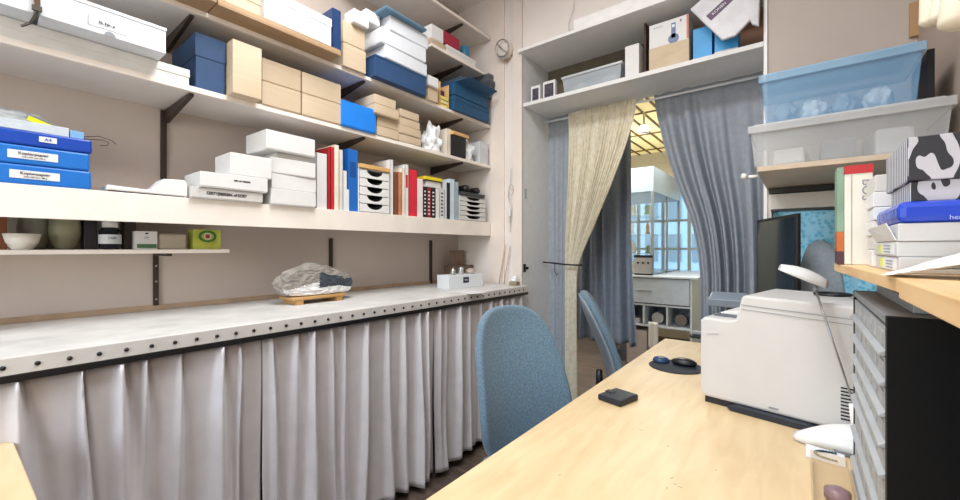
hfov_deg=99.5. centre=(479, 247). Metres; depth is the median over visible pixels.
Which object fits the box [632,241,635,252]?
ornament
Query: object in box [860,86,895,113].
wrapped bundle
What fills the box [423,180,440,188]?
box
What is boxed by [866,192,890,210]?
carton
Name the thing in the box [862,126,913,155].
packet
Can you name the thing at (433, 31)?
carton
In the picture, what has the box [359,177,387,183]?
tray
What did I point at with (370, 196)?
tray
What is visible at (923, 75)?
file
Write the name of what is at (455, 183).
book
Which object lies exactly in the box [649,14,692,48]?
box
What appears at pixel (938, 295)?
shelf
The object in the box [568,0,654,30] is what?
strip light
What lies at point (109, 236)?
medicine bottle
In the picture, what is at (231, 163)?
box
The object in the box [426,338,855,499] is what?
desk
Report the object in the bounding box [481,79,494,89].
flat box
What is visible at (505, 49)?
wall lamp
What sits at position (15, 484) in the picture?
side table
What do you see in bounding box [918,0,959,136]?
wall
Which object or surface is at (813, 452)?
card
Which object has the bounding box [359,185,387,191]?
tray
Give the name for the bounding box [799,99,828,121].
wrapped bundle
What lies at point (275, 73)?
carton
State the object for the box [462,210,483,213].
tray
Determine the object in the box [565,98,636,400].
curtain
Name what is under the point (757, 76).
curtain rod
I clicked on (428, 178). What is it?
book
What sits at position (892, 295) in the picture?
document tray
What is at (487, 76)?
flat box
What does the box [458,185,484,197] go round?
device
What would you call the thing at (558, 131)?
door curtain
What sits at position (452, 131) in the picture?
wooden board
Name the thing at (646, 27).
divider
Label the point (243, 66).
carton
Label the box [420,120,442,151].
crumpled paper
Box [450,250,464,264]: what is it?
picture card
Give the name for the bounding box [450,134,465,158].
box
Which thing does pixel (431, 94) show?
carton
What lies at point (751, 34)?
board
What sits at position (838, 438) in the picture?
desk lamp
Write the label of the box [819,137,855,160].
packet
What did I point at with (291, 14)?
carton
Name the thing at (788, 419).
tray
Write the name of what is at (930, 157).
box
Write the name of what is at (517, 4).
trim
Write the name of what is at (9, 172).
paper ream
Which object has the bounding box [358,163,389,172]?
wooden board
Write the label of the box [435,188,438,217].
book
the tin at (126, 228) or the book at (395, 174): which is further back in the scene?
the book at (395, 174)
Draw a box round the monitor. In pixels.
[757,213,800,292]
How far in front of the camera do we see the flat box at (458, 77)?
2.96 m
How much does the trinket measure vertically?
0.026 m
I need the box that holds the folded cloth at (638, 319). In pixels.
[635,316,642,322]
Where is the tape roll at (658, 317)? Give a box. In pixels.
[652,312,664,323]
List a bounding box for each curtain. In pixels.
[0,340,261,499]
[262,311,433,499]
[434,295,523,472]
[548,114,568,367]
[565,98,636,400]
[577,130,636,346]
[654,71,763,342]
[773,210,876,293]
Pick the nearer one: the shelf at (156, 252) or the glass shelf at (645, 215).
the shelf at (156, 252)
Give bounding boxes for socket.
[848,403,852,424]
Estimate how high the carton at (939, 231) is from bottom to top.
0.028 m
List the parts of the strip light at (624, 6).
cord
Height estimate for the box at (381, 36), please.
0.089 m
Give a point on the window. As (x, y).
(662, 220)
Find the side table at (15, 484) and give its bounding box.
[0,442,36,499]
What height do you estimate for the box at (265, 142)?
0.089 m
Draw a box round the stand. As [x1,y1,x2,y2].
[279,292,345,304]
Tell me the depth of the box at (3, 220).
1.36 m
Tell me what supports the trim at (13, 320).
attached to the wall at (30, 284)
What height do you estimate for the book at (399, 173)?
0.270 m
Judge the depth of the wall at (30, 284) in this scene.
1.88 m
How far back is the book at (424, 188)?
2.69 m
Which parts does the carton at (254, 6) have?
lid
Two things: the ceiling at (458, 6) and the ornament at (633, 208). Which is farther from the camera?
the ornament at (633, 208)
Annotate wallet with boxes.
[598,388,637,406]
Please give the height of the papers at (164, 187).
0.070 m
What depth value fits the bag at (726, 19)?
2.18 m
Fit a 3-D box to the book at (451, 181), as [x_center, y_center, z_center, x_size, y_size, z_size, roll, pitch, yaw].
[-0.257,-0.347,2.948,0.150,0.290,0.047,0,0,38]
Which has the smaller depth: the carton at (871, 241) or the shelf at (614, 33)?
the carton at (871, 241)
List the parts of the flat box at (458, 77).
lid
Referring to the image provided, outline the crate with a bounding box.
[436,81,448,108]
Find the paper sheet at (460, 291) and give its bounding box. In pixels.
[451,290,486,293]
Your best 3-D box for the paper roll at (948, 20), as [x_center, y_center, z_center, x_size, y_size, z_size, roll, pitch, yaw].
[1.020,-0.714,0.834,0.171,0.545,0.066,0,0,-15]
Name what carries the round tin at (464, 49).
on the flat box at (448, 48)
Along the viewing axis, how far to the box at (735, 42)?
2.28 m
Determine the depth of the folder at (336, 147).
2.18 m
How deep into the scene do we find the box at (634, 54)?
2.61 m
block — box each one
[531,85,541,100]
[543,79,556,97]
[909,1,918,37]
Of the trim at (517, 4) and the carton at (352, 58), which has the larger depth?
the trim at (517, 4)
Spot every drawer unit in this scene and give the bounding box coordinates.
[358,168,388,213]
[458,195,485,221]
[850,290,959,499]
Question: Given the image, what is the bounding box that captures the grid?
[631,98,664,155]
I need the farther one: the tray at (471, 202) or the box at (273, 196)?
the tray at (471, 202)
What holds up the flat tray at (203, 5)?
on the wall shelf at (181, 20)
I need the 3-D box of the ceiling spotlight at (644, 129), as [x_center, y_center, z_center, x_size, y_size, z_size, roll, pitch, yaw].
[1.677,-1.283,4.152,0.100,0.211,0.100,0,0,38]
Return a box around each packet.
[132,231,156,249]
[574,83,587,89]
[603,74,618,82]
[773,147,809,164]
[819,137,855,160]
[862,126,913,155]
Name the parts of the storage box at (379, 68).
lid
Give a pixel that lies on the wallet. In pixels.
(616, 396)
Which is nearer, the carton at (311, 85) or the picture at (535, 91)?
the carton at (311, 85)
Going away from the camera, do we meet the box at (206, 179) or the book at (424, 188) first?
the box at (206, 179)
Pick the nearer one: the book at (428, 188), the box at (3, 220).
the box at (3, 220)
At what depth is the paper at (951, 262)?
0.52 m
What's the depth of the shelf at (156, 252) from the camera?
1.64 m
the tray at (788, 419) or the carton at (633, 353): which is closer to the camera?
the tray at (788, 419)
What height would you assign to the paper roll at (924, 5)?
0.426 m
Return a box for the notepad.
[0,117,83,139]
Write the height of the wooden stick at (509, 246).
0.290 m
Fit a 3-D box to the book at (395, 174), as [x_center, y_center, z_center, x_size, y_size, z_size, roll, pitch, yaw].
[-0.576,-0.335,2.543,0.150,0.265,0.030,0,0,38]
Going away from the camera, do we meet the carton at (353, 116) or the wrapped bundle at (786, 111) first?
the wrapped bundle at (786, 111)
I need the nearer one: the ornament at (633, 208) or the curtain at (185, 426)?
the curtain at (185, 426)
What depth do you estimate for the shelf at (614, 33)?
2.79 m
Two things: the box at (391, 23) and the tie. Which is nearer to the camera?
the box at (391, 23)
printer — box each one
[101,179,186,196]
[701,289,852,429]
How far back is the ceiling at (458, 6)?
3.32 m
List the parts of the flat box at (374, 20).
lid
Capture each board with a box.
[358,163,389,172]
[439,128,450,154]
[450,130,468,138]
[693,7,763,46]
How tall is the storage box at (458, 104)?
0.100 m
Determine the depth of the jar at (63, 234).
1.48 m
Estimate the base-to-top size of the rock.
0.166 m
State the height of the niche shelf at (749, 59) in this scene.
0.026 m
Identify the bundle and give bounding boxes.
[773,103,798,121]
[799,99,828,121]
[830,93,859,112]
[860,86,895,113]
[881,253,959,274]
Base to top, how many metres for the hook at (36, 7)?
0.272 m
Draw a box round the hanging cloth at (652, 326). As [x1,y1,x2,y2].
[648,322,657,347]
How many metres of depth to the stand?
2.03 m
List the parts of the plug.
cord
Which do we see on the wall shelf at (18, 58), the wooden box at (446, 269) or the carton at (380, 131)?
the carton at (380, 131)
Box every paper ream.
[0,127,115,154]
[0,142,89,171]
[0,162,90,189]
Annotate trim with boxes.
[0,280,436,324]
[491,0,504,283]
[513,0,522,284]
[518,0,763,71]
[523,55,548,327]
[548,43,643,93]
[764,0,764,218]
[765,0,766,218]
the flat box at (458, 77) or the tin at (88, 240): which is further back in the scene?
the flat box at (458, 77)
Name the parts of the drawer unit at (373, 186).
drawer, drawer, drawer, drawer, drawer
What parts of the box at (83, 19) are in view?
lid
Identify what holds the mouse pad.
on the desk at (670, 442)
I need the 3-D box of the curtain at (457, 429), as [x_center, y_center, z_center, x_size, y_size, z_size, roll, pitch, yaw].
[0.043,0.804,2.638,0.078,0.917,0.953,0,0,38]
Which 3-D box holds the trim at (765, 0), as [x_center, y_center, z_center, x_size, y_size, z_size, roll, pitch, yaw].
[1.497,-0.750,2.122,0.008,2.500,0.012,0,0,38]
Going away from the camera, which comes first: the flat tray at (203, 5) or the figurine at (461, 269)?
the flat tray at (203, 5)
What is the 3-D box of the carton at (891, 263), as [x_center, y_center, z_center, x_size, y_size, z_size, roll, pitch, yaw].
[0.768,0.025,0.636,0.191,0.024,0.230,0,0,38]
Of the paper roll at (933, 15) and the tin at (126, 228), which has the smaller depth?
the paper roll at (933, 15)
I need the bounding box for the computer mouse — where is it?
[671,357,696,366]
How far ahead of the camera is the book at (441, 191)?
2.81 m
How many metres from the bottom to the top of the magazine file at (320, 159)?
0.290 m
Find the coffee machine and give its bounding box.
[634,255,652,275]
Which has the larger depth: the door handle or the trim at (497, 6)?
the trim at (497, 6)
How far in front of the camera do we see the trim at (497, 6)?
3.19 m
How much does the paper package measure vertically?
0.032 m
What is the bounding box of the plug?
[507,171,512,226]
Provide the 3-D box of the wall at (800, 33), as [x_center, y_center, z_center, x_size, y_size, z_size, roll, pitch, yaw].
[1.036,-0.350,2.748,2.790,3.300,0.400,0,0,38]
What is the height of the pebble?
0.040 m
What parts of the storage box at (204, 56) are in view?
lid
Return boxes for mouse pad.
[649,356,700,374]
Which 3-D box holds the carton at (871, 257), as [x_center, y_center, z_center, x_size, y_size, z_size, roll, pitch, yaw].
[0.824,0.021,0.821,0.056,0.032,0.111,0,0,38]
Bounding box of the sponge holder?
[509,275,519,285]
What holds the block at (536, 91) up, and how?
on the niche shelf at (749, 59)
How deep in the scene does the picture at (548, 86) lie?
2.96 m
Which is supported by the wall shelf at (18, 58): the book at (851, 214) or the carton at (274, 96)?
the carton at (274, 96)
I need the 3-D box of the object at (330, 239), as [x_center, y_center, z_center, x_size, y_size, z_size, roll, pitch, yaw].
[-0.920,0.109,2.506,0.014,0.338,0.022,0,0,38]
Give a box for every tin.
[80,220,96,249]
[120,222,135,248]
[460,45,468,56]
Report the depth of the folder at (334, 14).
2.05 m
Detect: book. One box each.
[393,164,407,215]
[393,168,404,215]
[393,172,397,214]
[398,172,401,214]
[408,169,416,216]
[417,176,442,182]
[417,178,422,216]
[423,186,426,216]
[427,187,430,217]
[431,188,434,217]
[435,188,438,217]
[438,188,443,218]
[441,182,446,218]
[442,179,453,219]
[447,182,449,218]
[454,182,457,219]
[835,163,873,264]
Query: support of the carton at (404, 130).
on the carton at (402, 138)
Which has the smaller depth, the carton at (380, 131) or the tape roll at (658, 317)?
the carton at (380, 131)
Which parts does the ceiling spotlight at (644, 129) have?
lamp shade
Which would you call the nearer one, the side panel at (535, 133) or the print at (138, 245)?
the print at (138, 245)
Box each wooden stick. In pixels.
[499,244,504,283]
[504,246,509,283]
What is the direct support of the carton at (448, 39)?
on the flat box at (448, 48)
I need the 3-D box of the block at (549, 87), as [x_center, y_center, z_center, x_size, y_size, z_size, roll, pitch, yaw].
[0.512,-1.154,2.975,0.098,0.132,0.031,0,0,38]
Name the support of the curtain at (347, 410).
hanging from the countertop
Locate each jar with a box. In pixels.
[16,218,49,249]
[47,219,81,249]
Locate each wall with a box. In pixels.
[0,0,457,489]
[458,0,917,283]
[631,151,689,339]
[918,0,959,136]
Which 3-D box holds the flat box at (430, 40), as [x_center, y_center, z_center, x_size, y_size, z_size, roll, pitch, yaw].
[-0.356,-1.387,2.822,0.190,0.035,0.144,0,0,38]
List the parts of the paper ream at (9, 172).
label panel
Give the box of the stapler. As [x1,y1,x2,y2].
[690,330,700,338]
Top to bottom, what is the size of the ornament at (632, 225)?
0.127 m
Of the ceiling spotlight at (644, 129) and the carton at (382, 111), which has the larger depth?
the ceiling spotlight at (644, 129)
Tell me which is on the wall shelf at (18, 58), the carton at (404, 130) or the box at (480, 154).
the box at (480, 154)
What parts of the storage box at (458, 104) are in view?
lid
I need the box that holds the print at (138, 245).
[137,244,156,247]
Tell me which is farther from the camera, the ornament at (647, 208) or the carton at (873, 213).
the ornament at (647, 208)
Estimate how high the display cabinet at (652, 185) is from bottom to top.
1.208 m
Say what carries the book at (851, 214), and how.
on the shelf at (938, 295)
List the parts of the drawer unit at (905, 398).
drawer, panel, drawer, drawer, drawer, drawer, drawer, drawer, panel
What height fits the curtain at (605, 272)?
2.004 m
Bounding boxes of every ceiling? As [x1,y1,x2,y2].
[440,0,483,12]
[631,72,763,155]
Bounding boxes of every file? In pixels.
[311,152,326,208]
[911,48,934,100]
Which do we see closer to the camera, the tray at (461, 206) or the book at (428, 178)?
the book at (428, 178)
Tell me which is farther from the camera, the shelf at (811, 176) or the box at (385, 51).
the box at (385, 51)
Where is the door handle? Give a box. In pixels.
[523,264,528,271]
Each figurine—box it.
[450,267,455,274]
[458,267,463,273]
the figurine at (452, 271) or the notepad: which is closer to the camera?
the notepad
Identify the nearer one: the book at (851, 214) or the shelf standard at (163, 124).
the book at (851, 214)
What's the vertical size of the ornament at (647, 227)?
0.133 m
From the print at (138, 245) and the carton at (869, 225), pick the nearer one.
the carton at (869, 225)
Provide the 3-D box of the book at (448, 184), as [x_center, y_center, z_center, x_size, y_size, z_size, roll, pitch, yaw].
[-0.282,-0.332,2.916,0.150,0.260,0.032,0,0,38]
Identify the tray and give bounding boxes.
[176,0,216,12]
[207,0,340,61]
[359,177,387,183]
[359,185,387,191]
[359,194,388,199]
[359,202,387,206]
[460,200,482,204]
[460,205,479,208]
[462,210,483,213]
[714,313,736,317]
[726,403,814,429]
[877,285,929,313]
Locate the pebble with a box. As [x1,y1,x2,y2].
[465,268,474,273]
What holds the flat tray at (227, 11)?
on the wall shelf at (181, 20)
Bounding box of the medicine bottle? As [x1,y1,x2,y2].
[98,221,121,249]
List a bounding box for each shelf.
[0,35,489,174]
[0,182,489,235]
[0,249,229,305]
[86,0,489,133]
[366,0,489,51]
[424,43,483,81]
[523,41,763,118]
[631,214,662,218]
[631,234,662,235]
[757,153,892,193]
[834,263,959,327]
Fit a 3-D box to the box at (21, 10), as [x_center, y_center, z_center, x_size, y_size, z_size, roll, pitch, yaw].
[-1.654,-0.766,1.164,0.360,0.094,0.484,0,0,38]
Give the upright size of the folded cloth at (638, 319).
0.054 m
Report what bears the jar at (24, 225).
on the shelf at (156, 252)
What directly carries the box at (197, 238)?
on the shelf at (156, 252)
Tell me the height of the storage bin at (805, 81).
0.201 m
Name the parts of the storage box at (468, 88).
lid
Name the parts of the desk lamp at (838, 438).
lamp shade, arm, plate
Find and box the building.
[631,193,699,270]
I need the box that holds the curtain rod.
[543,74,763,123]
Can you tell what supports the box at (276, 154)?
on the box at (282, 166)
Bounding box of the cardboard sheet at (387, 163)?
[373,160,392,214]
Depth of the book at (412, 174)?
2.60 m
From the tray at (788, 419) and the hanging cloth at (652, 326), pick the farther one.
the hanging cloth at (652, 326)
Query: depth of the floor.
2.65 m
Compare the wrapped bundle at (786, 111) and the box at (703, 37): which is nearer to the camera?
the wrapped bundle at (786, 111)
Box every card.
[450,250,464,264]
[806,444,845,467]
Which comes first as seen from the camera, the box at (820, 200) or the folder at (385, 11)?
the box at (820, 200)
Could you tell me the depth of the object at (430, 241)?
3.18 m
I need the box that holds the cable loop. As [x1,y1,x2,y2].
[813,291,852,296]
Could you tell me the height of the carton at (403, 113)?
0.050 m
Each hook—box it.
[20,0,41,26]
[740,173,757,179]
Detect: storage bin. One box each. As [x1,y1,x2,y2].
[749,95,957,149]
[759,40,927,104]
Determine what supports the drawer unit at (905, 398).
on the desk at (670, 442)
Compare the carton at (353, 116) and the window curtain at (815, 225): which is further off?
the carton at (353, 116)
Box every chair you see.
[475,305,571,460]
[578,290,622,384]
[801,239,844,292]
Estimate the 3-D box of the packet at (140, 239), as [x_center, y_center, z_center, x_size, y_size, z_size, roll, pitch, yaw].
[-1.379,-0.031,1.667,0.071,0.074,0.072,0,0,38]
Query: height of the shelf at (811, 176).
0.048 m
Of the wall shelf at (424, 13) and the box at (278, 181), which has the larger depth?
the wall shelf at (424, 13)
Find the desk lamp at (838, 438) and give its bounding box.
[778,264,852,457]
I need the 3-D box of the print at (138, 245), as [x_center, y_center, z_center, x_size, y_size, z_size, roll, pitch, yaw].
[-1.351,-0.008,1.647,0.001,0.016,0.063,0,0,38]
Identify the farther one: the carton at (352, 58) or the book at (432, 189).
the book at (432, 189)
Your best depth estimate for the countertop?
1.51 m
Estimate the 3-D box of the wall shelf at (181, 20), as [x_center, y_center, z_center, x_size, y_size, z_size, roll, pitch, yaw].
[-1.071,-0.935,2.042,0.349,0.080,3.285,0,0,38]
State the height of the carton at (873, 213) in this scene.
0.024 m
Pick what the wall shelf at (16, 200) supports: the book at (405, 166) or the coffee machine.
the book at (405, 166)
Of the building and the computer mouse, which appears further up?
the building
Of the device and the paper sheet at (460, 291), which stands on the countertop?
the paper sheet at (460, 291)
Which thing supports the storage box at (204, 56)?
on the wall shelf at (18, 58)
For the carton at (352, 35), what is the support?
on the carton at (352, 58)
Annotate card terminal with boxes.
[708,291,747,309]
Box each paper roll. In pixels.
[918,0,934,27]
[928,0,939,25]
[937,0,959,31]
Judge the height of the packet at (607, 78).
0.070 m
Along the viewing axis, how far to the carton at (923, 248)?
0.59 m
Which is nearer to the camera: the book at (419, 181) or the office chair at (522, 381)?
the office chair at (522, 381)
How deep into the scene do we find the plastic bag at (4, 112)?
1.36 m
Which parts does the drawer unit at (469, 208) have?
drawer, drawer, drawer, drawer, drawer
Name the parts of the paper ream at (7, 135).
label panel, wire coil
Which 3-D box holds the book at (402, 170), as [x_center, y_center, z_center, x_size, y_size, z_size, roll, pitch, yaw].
[-0.538,-0.352,2.591,0.150,0.300,0.023,0,0,38]
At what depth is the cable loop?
1.29 m
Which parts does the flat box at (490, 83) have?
lid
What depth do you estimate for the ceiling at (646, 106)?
4.91 m
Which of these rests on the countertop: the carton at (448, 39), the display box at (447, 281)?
the display box at (447, 281)
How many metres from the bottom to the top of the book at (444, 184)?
0.260 m
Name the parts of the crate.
panel, panel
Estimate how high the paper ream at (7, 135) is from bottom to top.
0.088 m
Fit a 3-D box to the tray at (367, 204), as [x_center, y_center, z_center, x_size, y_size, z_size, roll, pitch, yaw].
[-0.687,-0.264,2.422,0.185,0.017,0.205,0,0,38]
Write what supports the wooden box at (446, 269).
on the countertop
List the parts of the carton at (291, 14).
lid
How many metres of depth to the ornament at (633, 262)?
4.76 m
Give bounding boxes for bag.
[0,107,55,125]
[691,0,759,40]
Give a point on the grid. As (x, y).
(650, 102)
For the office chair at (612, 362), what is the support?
on the floor
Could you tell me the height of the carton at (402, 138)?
0.050 m
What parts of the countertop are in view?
curtain rail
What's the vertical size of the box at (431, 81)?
0.065 m
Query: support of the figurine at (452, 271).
on the display box at (447, 281)
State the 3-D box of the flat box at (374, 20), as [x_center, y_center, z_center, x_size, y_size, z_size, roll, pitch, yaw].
[-0.675,-1.327,2.385,0.150,0.067,0.096,0,0,38]
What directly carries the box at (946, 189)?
on the paper package
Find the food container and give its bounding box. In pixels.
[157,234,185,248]
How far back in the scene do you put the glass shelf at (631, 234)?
4.94 m
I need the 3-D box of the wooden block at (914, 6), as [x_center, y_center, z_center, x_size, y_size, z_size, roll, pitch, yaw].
[1.914,-1.006,1.789,0.032,0.150,0.019,0,0,38]
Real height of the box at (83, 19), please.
0.094 m
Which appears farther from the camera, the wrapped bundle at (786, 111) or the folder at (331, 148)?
the folder at (331, 148)
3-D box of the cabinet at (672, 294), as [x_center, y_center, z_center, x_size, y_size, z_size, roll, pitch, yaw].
[2.276,0.802,5.042,1.030,0.994,1.460,0,0,38]
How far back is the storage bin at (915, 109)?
1.55 m
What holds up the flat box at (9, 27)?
on the wall shelf at (18, 58)
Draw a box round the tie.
[543,261,581,275]
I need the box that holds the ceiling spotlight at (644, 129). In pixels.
[639,112,648,133]
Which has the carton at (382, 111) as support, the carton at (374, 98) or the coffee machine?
the carton at (374, 98)
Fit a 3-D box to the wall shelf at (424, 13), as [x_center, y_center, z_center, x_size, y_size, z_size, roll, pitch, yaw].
[-0.437,-1.635,2.848,0.349,0.080,1.235,0,0,38]
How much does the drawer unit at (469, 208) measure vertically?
0.185 m
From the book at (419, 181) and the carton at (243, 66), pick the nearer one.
the carton at (243, 66)
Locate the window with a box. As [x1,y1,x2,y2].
[631,202,696,269]
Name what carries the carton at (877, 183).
on the carton at (876, 199)
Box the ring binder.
[343,148,357,211]
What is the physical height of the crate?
0.165 m
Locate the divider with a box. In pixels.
[644,23,648,71]
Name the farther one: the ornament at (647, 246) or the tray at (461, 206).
the ornament at (647, 246)
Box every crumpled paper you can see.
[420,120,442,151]
[465,139,474,160]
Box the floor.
[260,336,689,499]
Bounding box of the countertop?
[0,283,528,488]
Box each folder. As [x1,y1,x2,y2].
[315,148,329,208]
[316,147,333,209]
[317,145,338,209]
[322,7,340,49]
[339,149,342,209]
[343,170,346,210]
[374,5,426,32]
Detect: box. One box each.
[0,0,33,22]
[0,15,189,84]
[0,217,6,249]
[32,0,166,60]
[172,32,225,94]
[185,171,267,193]
[185,186,262,203]
[188,229,220,248]
[215,152,271,179]
[246,129,314,157]
[261,189,315,207]
[262,152,312,162]
[268,156,314,178]
[268,173,315,192]
[345,8,368,30]
[361,8,379,33]
[364,26,425,62]
[364,54,426,97]
[365,15,427,49]
[366,44,426,76]
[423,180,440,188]
[426,75,437,88]
[428,38,445,49]
[437,273,482,288]
[441,76,491,98]
[441,77,496,108]
[443,265,472,274]
[445,44,475,66]
[449,95,488,122]
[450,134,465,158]
[469,141,487,164]
[473,73,492,81]
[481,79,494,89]
[561,60,624,87]
[625,43,643,76]
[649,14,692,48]
[693,26,714,58]
[714,32,740,53]
[771,190,834,212]
[886,132,959,193]
[891,178,959,206]
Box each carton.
[224,0,260,15]
[225,39,261,102]
[256,81,300,114]
[261,0,331,45]
[262,57,300,91]
[300,72,340,104]
[300,93,340,124]
[330,42,365,74]
[340,99,375,133]
[341,20,364,50]
[355,93,395,109]
[365,103,398,120]
[374,126,398,140]
[376,116,398,130]
[395,117,419,129]
[396,108,418,121]
[398,124,420,138]
[398,133,420,146]
[422,86,437,103]
[423,23,442,43]
[443,31,458,50]
[627,325,649,362]
[649,38,692,70]
[865,221,877,235]
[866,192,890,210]
[867,174,885,196]
[867,250,875,266]
[868,222,959,242]
[868,237,875,249]
[869,207,890,221]
[875,241,959,256]
[876,255,959,274]
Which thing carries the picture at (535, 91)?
attached to the block at (536, 91)
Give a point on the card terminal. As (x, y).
(730, 300)
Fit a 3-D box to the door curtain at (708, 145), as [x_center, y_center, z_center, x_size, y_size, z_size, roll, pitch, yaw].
[1.437,0.110,2.598,0.625,2.329,0.142,0,0,36]
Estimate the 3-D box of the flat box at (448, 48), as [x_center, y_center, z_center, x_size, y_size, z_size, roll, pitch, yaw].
[-0.206,-1.395,3.012,0.190,0.050,0.326,0,0,38]
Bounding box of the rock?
[272,263,352,295]
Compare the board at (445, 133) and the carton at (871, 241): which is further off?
the board at (445, 133)
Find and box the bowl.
[2,233,41,249]
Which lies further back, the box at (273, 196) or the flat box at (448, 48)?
the flat box at (448, 48)
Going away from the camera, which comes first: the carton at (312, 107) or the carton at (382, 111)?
the carton at (312, 107)
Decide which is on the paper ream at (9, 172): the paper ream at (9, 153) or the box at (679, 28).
the paper ream at (9, 153)
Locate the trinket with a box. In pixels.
[824,485,851,499]
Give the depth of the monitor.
1.83 m
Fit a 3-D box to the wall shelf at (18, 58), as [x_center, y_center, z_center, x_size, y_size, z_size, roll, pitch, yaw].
[-1.071,-0.614,2.042,0.349,0.082,3.285,0,0,38]
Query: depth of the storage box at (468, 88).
2.97 m
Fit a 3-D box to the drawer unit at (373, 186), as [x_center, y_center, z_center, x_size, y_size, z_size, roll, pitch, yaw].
[-0.689,-0.327,2.423,0.200,0.250,0.219,0,0,38]
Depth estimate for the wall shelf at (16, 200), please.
1.64 m
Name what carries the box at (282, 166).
on the box at (278, 181)
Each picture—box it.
[532,88,538,100]
[544,82,553,97]
[668,22,678,42]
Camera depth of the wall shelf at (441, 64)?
3.02 m
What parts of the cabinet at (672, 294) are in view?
drawer, cord coil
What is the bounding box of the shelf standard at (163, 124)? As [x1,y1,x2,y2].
[160,110,166,179]
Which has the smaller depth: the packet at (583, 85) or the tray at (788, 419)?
the tray at (788, 419)
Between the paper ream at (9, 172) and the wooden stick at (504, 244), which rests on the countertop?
the wooden stick at (504, 244)
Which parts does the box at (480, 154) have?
lid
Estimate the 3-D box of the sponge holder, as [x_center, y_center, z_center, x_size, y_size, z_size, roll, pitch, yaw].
[0.255,0.241,3.014,0.060,0.074,0.057,0,0,38]
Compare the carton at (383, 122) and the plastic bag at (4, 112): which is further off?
the carton at (383, 122)
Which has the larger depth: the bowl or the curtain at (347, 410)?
the curtain at (347, 410)
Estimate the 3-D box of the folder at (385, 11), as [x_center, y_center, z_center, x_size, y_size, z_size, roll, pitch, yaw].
[-0.525,-1.361,2.486,0.240,0.015,0.318,0,0,38]
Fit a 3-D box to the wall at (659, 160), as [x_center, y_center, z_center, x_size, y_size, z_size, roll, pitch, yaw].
[2.685,-0.060,6.031,2.960,2.720,0.100,0,0,38]
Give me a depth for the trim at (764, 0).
2.13 m
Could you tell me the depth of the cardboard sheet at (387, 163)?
2.47 m
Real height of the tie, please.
0.108 m
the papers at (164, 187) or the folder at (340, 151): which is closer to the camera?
the papers at (164, 187)
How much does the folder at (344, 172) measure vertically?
0.220 m
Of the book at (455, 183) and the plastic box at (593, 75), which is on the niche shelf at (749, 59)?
the plastic box at (593, 75)
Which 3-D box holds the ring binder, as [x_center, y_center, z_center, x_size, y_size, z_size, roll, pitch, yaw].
[-0.784,-0.374,2.309,0.192,0.345,0.079,0,0,38]
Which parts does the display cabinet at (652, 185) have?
post, post, post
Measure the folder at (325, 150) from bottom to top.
0.325 m
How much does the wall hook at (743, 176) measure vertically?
0.029 m
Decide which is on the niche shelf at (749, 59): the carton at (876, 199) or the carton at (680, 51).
the carton at (680, 51)
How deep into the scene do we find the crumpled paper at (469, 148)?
3.04 m
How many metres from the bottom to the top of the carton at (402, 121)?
0.050 m
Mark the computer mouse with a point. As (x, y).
(681, 361)
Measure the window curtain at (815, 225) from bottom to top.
0.694 m
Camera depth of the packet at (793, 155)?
1.62 m
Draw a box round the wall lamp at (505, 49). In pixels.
[495,39,512,61]
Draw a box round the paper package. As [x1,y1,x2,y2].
[877,199,959,225]
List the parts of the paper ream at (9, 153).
label panel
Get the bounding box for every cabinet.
[615,270,699,350]
[631,166,679,274]
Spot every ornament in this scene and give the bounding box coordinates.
[631,204,635,214]
[631,223,633,233]
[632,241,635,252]
[632,261,634,271]
[644,205,650,213]
[645,223,649,233]
[645,245,650,252]
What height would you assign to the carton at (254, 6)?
0.085 m
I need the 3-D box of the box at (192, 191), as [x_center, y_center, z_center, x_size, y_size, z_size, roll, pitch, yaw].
[-1.147,-0.225,1.792,0.202,0.046,0.275,0,0,38]

